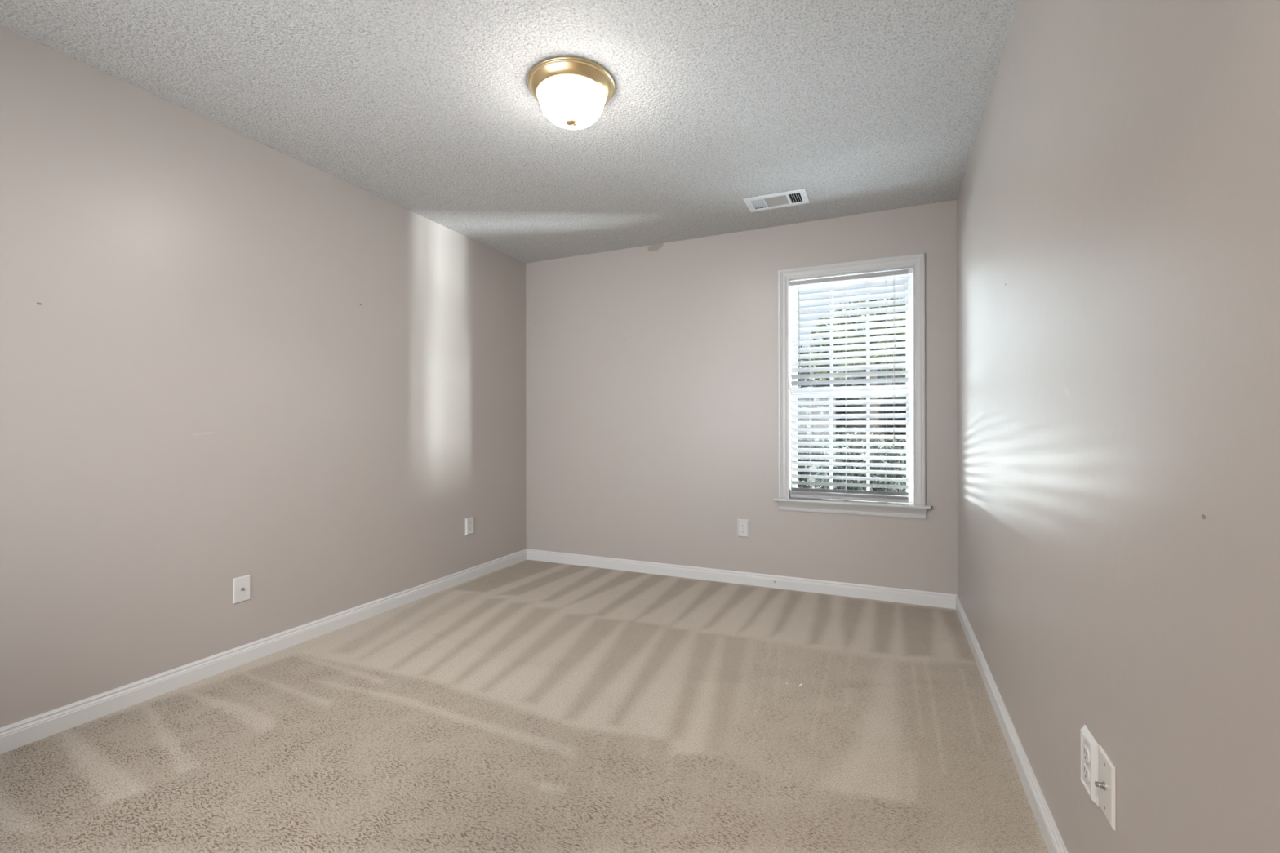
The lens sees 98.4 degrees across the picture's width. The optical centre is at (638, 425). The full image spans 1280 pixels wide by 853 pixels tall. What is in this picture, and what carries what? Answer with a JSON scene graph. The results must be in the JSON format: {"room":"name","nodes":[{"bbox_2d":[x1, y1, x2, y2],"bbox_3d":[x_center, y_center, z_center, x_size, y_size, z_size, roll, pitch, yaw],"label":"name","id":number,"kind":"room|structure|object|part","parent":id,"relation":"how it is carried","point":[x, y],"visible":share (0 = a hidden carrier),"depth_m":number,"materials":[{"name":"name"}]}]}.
{"room":"empty bedroom","nodes":[
{"label":"empty bedroom","id":0,"kind":"room"},
{"bbox_2d":[0,25,526,727],"bbox_3d":[-1.784,-0.124,2.837,0.150,2.640,4.146,0,0,24],"label":"wall","id":1,"kind":"structure","parent":0,"point":[225,356],"depth_m":2.41,"materials":[{"name":"paint"}]},
{"bbox_2d":[233,574,250,604],"bbox_3d":[-1.823,0.751,2.544,0.014,0.116,0.074,0,0,24],"label":"socket","id":2,"kind":"object","parent":1,"relation":"attached to","point":[242,585],"visible":1,"depth_m":2.54,"materials":[{"name":"grey plastic"}]},
{"bbox_2d":[0,548,526,754],"bbox_3d":[-1.708,1.054,2.802,0.013,0.084,3.846,0,0,24],"label":"baseboard","id":3,"kind":"structure","parent":1,"relation":"attached to","point":[33,729],"depth_m":2.42,"materials":[{"name":"white paint"}]},
{"bbox_2d":[465,516,473,535],"bbox_3d":[-1.203,0.713,3.935,0.012,0.124,0.083,0,0,24],"label":"electrical outlet","id":4,"kind":"object","parent":1,"relation":"attached to","point":[468,521],"visible":1,"depth_m":3.93,"materials":[{"name":"grey plastic"}]},
{"bbox_2d":[0,0,1018,263],"bbox_3d":[-0.297,-1.398,2.191,3.400,0.100,4.116,0,0,24],"label":"ceiling","id":5,"kind":"structure","parent":0,"point":[428,108],"depth_m":2.25,"materials":[{"name":"white paint"}]},
{"bbox_2d":[527,56,615,129],"bbox_3d":[-0.265,-1.262,2.184,0.343,0.172,0.343,0,0,24],"label":"ceiling lamp","id":6,"kind":"object","parent":5,"relation":"attached to","point":[572,92],"visible":1,"depth_m":2.09,"materials":[{"name":"white glass"}]},
{"bbox_2d":[742,188,809,212],"bbox_3d":[0.823,-1.387,3.303,0.355,0.096,0.215,0,0,24],"label":"ceiling vent","id":7,"kind":"object","parent":5,"relation":"in","point":[797,197],"visible":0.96,"depth_m":3.31,"materials":[{"name":"white metal"}]},
{"bbox_2d":[0,559,1048,852],"bbox_3d":[-0.321,1.092,2.123,3.120,0.001,3.976,0,0,24],"label":"floor","id":8,"kind":"structure","parent":0,"point":[526,706],"depth_m":1.93,"materials":[{"name":"beige carpet"}]},
{"bbox_2d":[525,200,957,594],"bbox_3d":[0.515,-0.076,3.999,3.100,2.540,0.150,0,0,24],"label":"wall","id":9,"kind":"structure","parent":0,"point":[651,371],"depth_m":3.94,"materials":[{"name":"paint"}]},
{"bbox_2d":[526,548,957,608],"bbox_3d":[0.483,1.052,3.923,3.100,0.084,0.013,0,0,24],"label":"baseboard","id":10,"kind":"structure","parent":9,"relation":"attached to","point":[832,588],"depth_m":3.77,"materials":[{"name":"white paint"}]},
{"bbox_2d":[737,519,749,537],"bbox_3d":[0.721,0.707,3.817,0.083,0.124,0.012,0,0,24],"label":"electrical outlet","id":11,"kind":"object","parent":9,"relation":"attached to","point":[743,525],"visible":1,"depth_m":3.81,"materials":[{"name":"grey plastic"}]},
{"bbox_2d":[773,253,930,518],"bbox_3d":[1.368,-0.243,3.605,0.927,1.614,0.234,0,0,24],"label":"window","id":12,"kind":"structure","parent":9,"relation":"in","point":[916,508],"depth_m":3.50,"materials":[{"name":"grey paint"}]},
{"bbox_2d":[789,266,912,502],"bbox_3d":[1.348,-0.248,3.553,0.738,1.454,0.069,0,0,24],"label":"window blind","id":13,"kind":"object","parent":12,"relation":"attached to","point":[852,495],"visible":1,"depth_m":3.56,"materials":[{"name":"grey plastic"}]},
{"bbox_3d":[1.135,-0.242,3.658,0.001,1.392,0.046,0,0,24],"label":"ladder cord","id":14,"kind":"part","parent":13,"relation":"part of","materials":[{"name":"white fabric"}]},
{"bbox_3d":[1.336,-0.243,3.568,0.001,1.392,0.046,0,0,24],"label":"ladder cord","id":15,"kind":"part","parent":13,"relation":"part of","materials":[{"name":"white fabric"}]},
{"bbox_3d":[1.344,0.464,3.563,0.709,0.022,0.050,0,0,24],"label":"rail","id":16,"kind":"part","parent":13,"relation":"part of","materials":[{"name":"grey plastic"}]},
{"bbox_3d":[1.553,-0.243,3.471,0.001,1.392,0.046,0,0,24],"label":"ladder cord","id":17,"kind":"part","parent":13,"relation":"part of","materials":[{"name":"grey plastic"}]},
{"bbox_3d":[1.577,-0.417,3.426,0.004,1.045,0.006,0,0,24],"label":"lift cord","id":18,"kind":"part","parent":13,"relation":"part of","materials":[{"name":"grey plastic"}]},
{"bbox_3d":[1.582,-0.442,3.424,0.004,0.995,0.006,0,0,24],"label":"lift cord","id":19,"kind":"part","parent":13,"relation":"part of","materials":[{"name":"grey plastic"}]},
{"bbox_3d":[1.586,-0.724,3.424,0.002,0.430,0.007,0,0,2],"label":"lift cord","id":20,"kind":"part","parent":13,"relation":"part of","materials":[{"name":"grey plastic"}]},
{"bbox_3d":[1.394,-0.590,3.656,0.739,0.769,0.030,0,0,24],"label":"sash","id":21,"kind":"part","parent":12,"relation":"part of","materials":[{"name":"white plastic"}]},
{"bbox_3d":[1.354,0.492,3.569,0.927,0.020,0.158,0,0,24],"label":"sill","id":22,"kind":"part","parent":12,"relation":"part of","materials":[{"name":"grey paint"}]},
{"bbox_3d":[1.382,0.119,3.624,0.739,0.722,0.030,0,0,24],"label":"sash","id":23,"kind":"part","parent":12,"relation":"part of","materials":[{"name":"white plastic"}]},
{"bbox_2d":[956,0,1279,852],"bbox_3d":[1.183,-0.132,1.512,0.150,2.640,4.146,0,0,24],"label":"wall","id":24,"kind":"structure","parent":0,"point":[1118,198],"depth_m":0.97,"materials":[{"name":"paint"}]},
{"bbox_2d":[955,595,1067,852],"bbox_3d":[1.111,1.046,1.543,0.013,0.084,3.846,0,0,24],"label":"baseboard","id":25,"kind":"structure","parent":24,"relation":"attached to","point":[1052,839],"depth_m":1.76,"materials":[{"name":"white paint"}]},
{"bbox_2d":[1080,724,1099,807],"bbox_3d":[0.933,0.701,1.147,0.012,0.124,0.083,0,0,24],"label":"electrical outlet","id":26,"kind":"object","parent":24,"relation":"attached to","point":[1089,745],"visible":1,"depth_m":1.13,"materials":[{"name":"grey plastic"}]},
{"bbox_2d":[1083,763,1089,782],"bbox_3d":[0.929,0.721,1.148,0.002,0.029,0.034,0,0,24],"label":"receptacle","id":27,"kind":"object","parent":26,"relation":"attached to","point":[1086,766],"depth_m":1.15,"materials":[{"name":"grey plastic"}]},
{"bbox_2d":[1083,745,1089,763],"bbox_3d":[0.929,0.682,1.148,0.002,0.029,0.034,0,0,24],"label":"receptacle","id":28,"kind":"object","parent":26,"relation":"attached to","point":[1086,748],"depth_m":1.14,"materials":[{"name":"grey plastic"}]},
{"bbox_2d":[1094,745,1115,831],"bbox_3d":[0.893,0.693,1.066,0.020,0.118,0.076,0,0,24],"label":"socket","id":29,"kind":"object","parent":24,"relation":"attached to","point":[1106,784],"visible":1,"depth_m":1.05,"materials":[{"name":"white plastic"}]},
{"label":"outside","id":30,"kind":"structure","parent":0,"visible":0},
{"bbox_3d":[3.860,1.441,6.180,30.000,0.100,6.564,0,0,24],"label":"driveway","id":31,"kind":"object","parent":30,"visible":0},
{"bbox_2d":[797,444,812,488],"bbox_3d":[2.343,0.707,9.780,1.410,1.433,0.990,0,0,24],"label":"shrub","id":32,"kind":"object","parent":31,"relation":"on","point":[799,446],"visible":0.05,"depth_m":9.49,"materials":[{"name":"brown plant"}]},
{"bbox_2d":[813,426,906,492],"bbox_3d":[3.517,0.716,8.712,1.493,1.418,1.003,0,0,24],"label":"shrub","id":33,"kind":"object","parent":31,"relation":"on","point":[904,476],"visible":0.37,"depth_m":8.50,"materials":[{"name":"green plant"}]},
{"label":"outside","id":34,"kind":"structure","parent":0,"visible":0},
{"bbox_2d":[798,439,906,492],"bbox_3d":[14.380,1.450,32.182,60.000,0.130,49.500,0,0,24],"label":"lawn","id":35,"kind":"structure","parent":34,"point":[904,447],"depth_m":16.45,"materials":[{"name":"green plant"}]},
{"bbox_2d":[797,327,906,466],"bbox_3d":[7.030,-0.942,16.048,8.954,4.627,2.396,0,0,24],"label":"tree","id":36,"kind":"object","parent":35,"relation":"on","point":[878,370],"visible":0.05,"depth_m":15.99,"materials":[{"name":"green plant"}]},
{"bbox_2d":[800,297,906,488],"bbox_3d":[4.924,-0.689,11.596,3.003,4.113,1.883,0,0,24],"label":"tree","id":37,"kind":"object","parent":35,"relation":"on","point":[903,340],"visible":0.14,"depth_m":11.50,"materials":[{"name":"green plant"}]}
]}

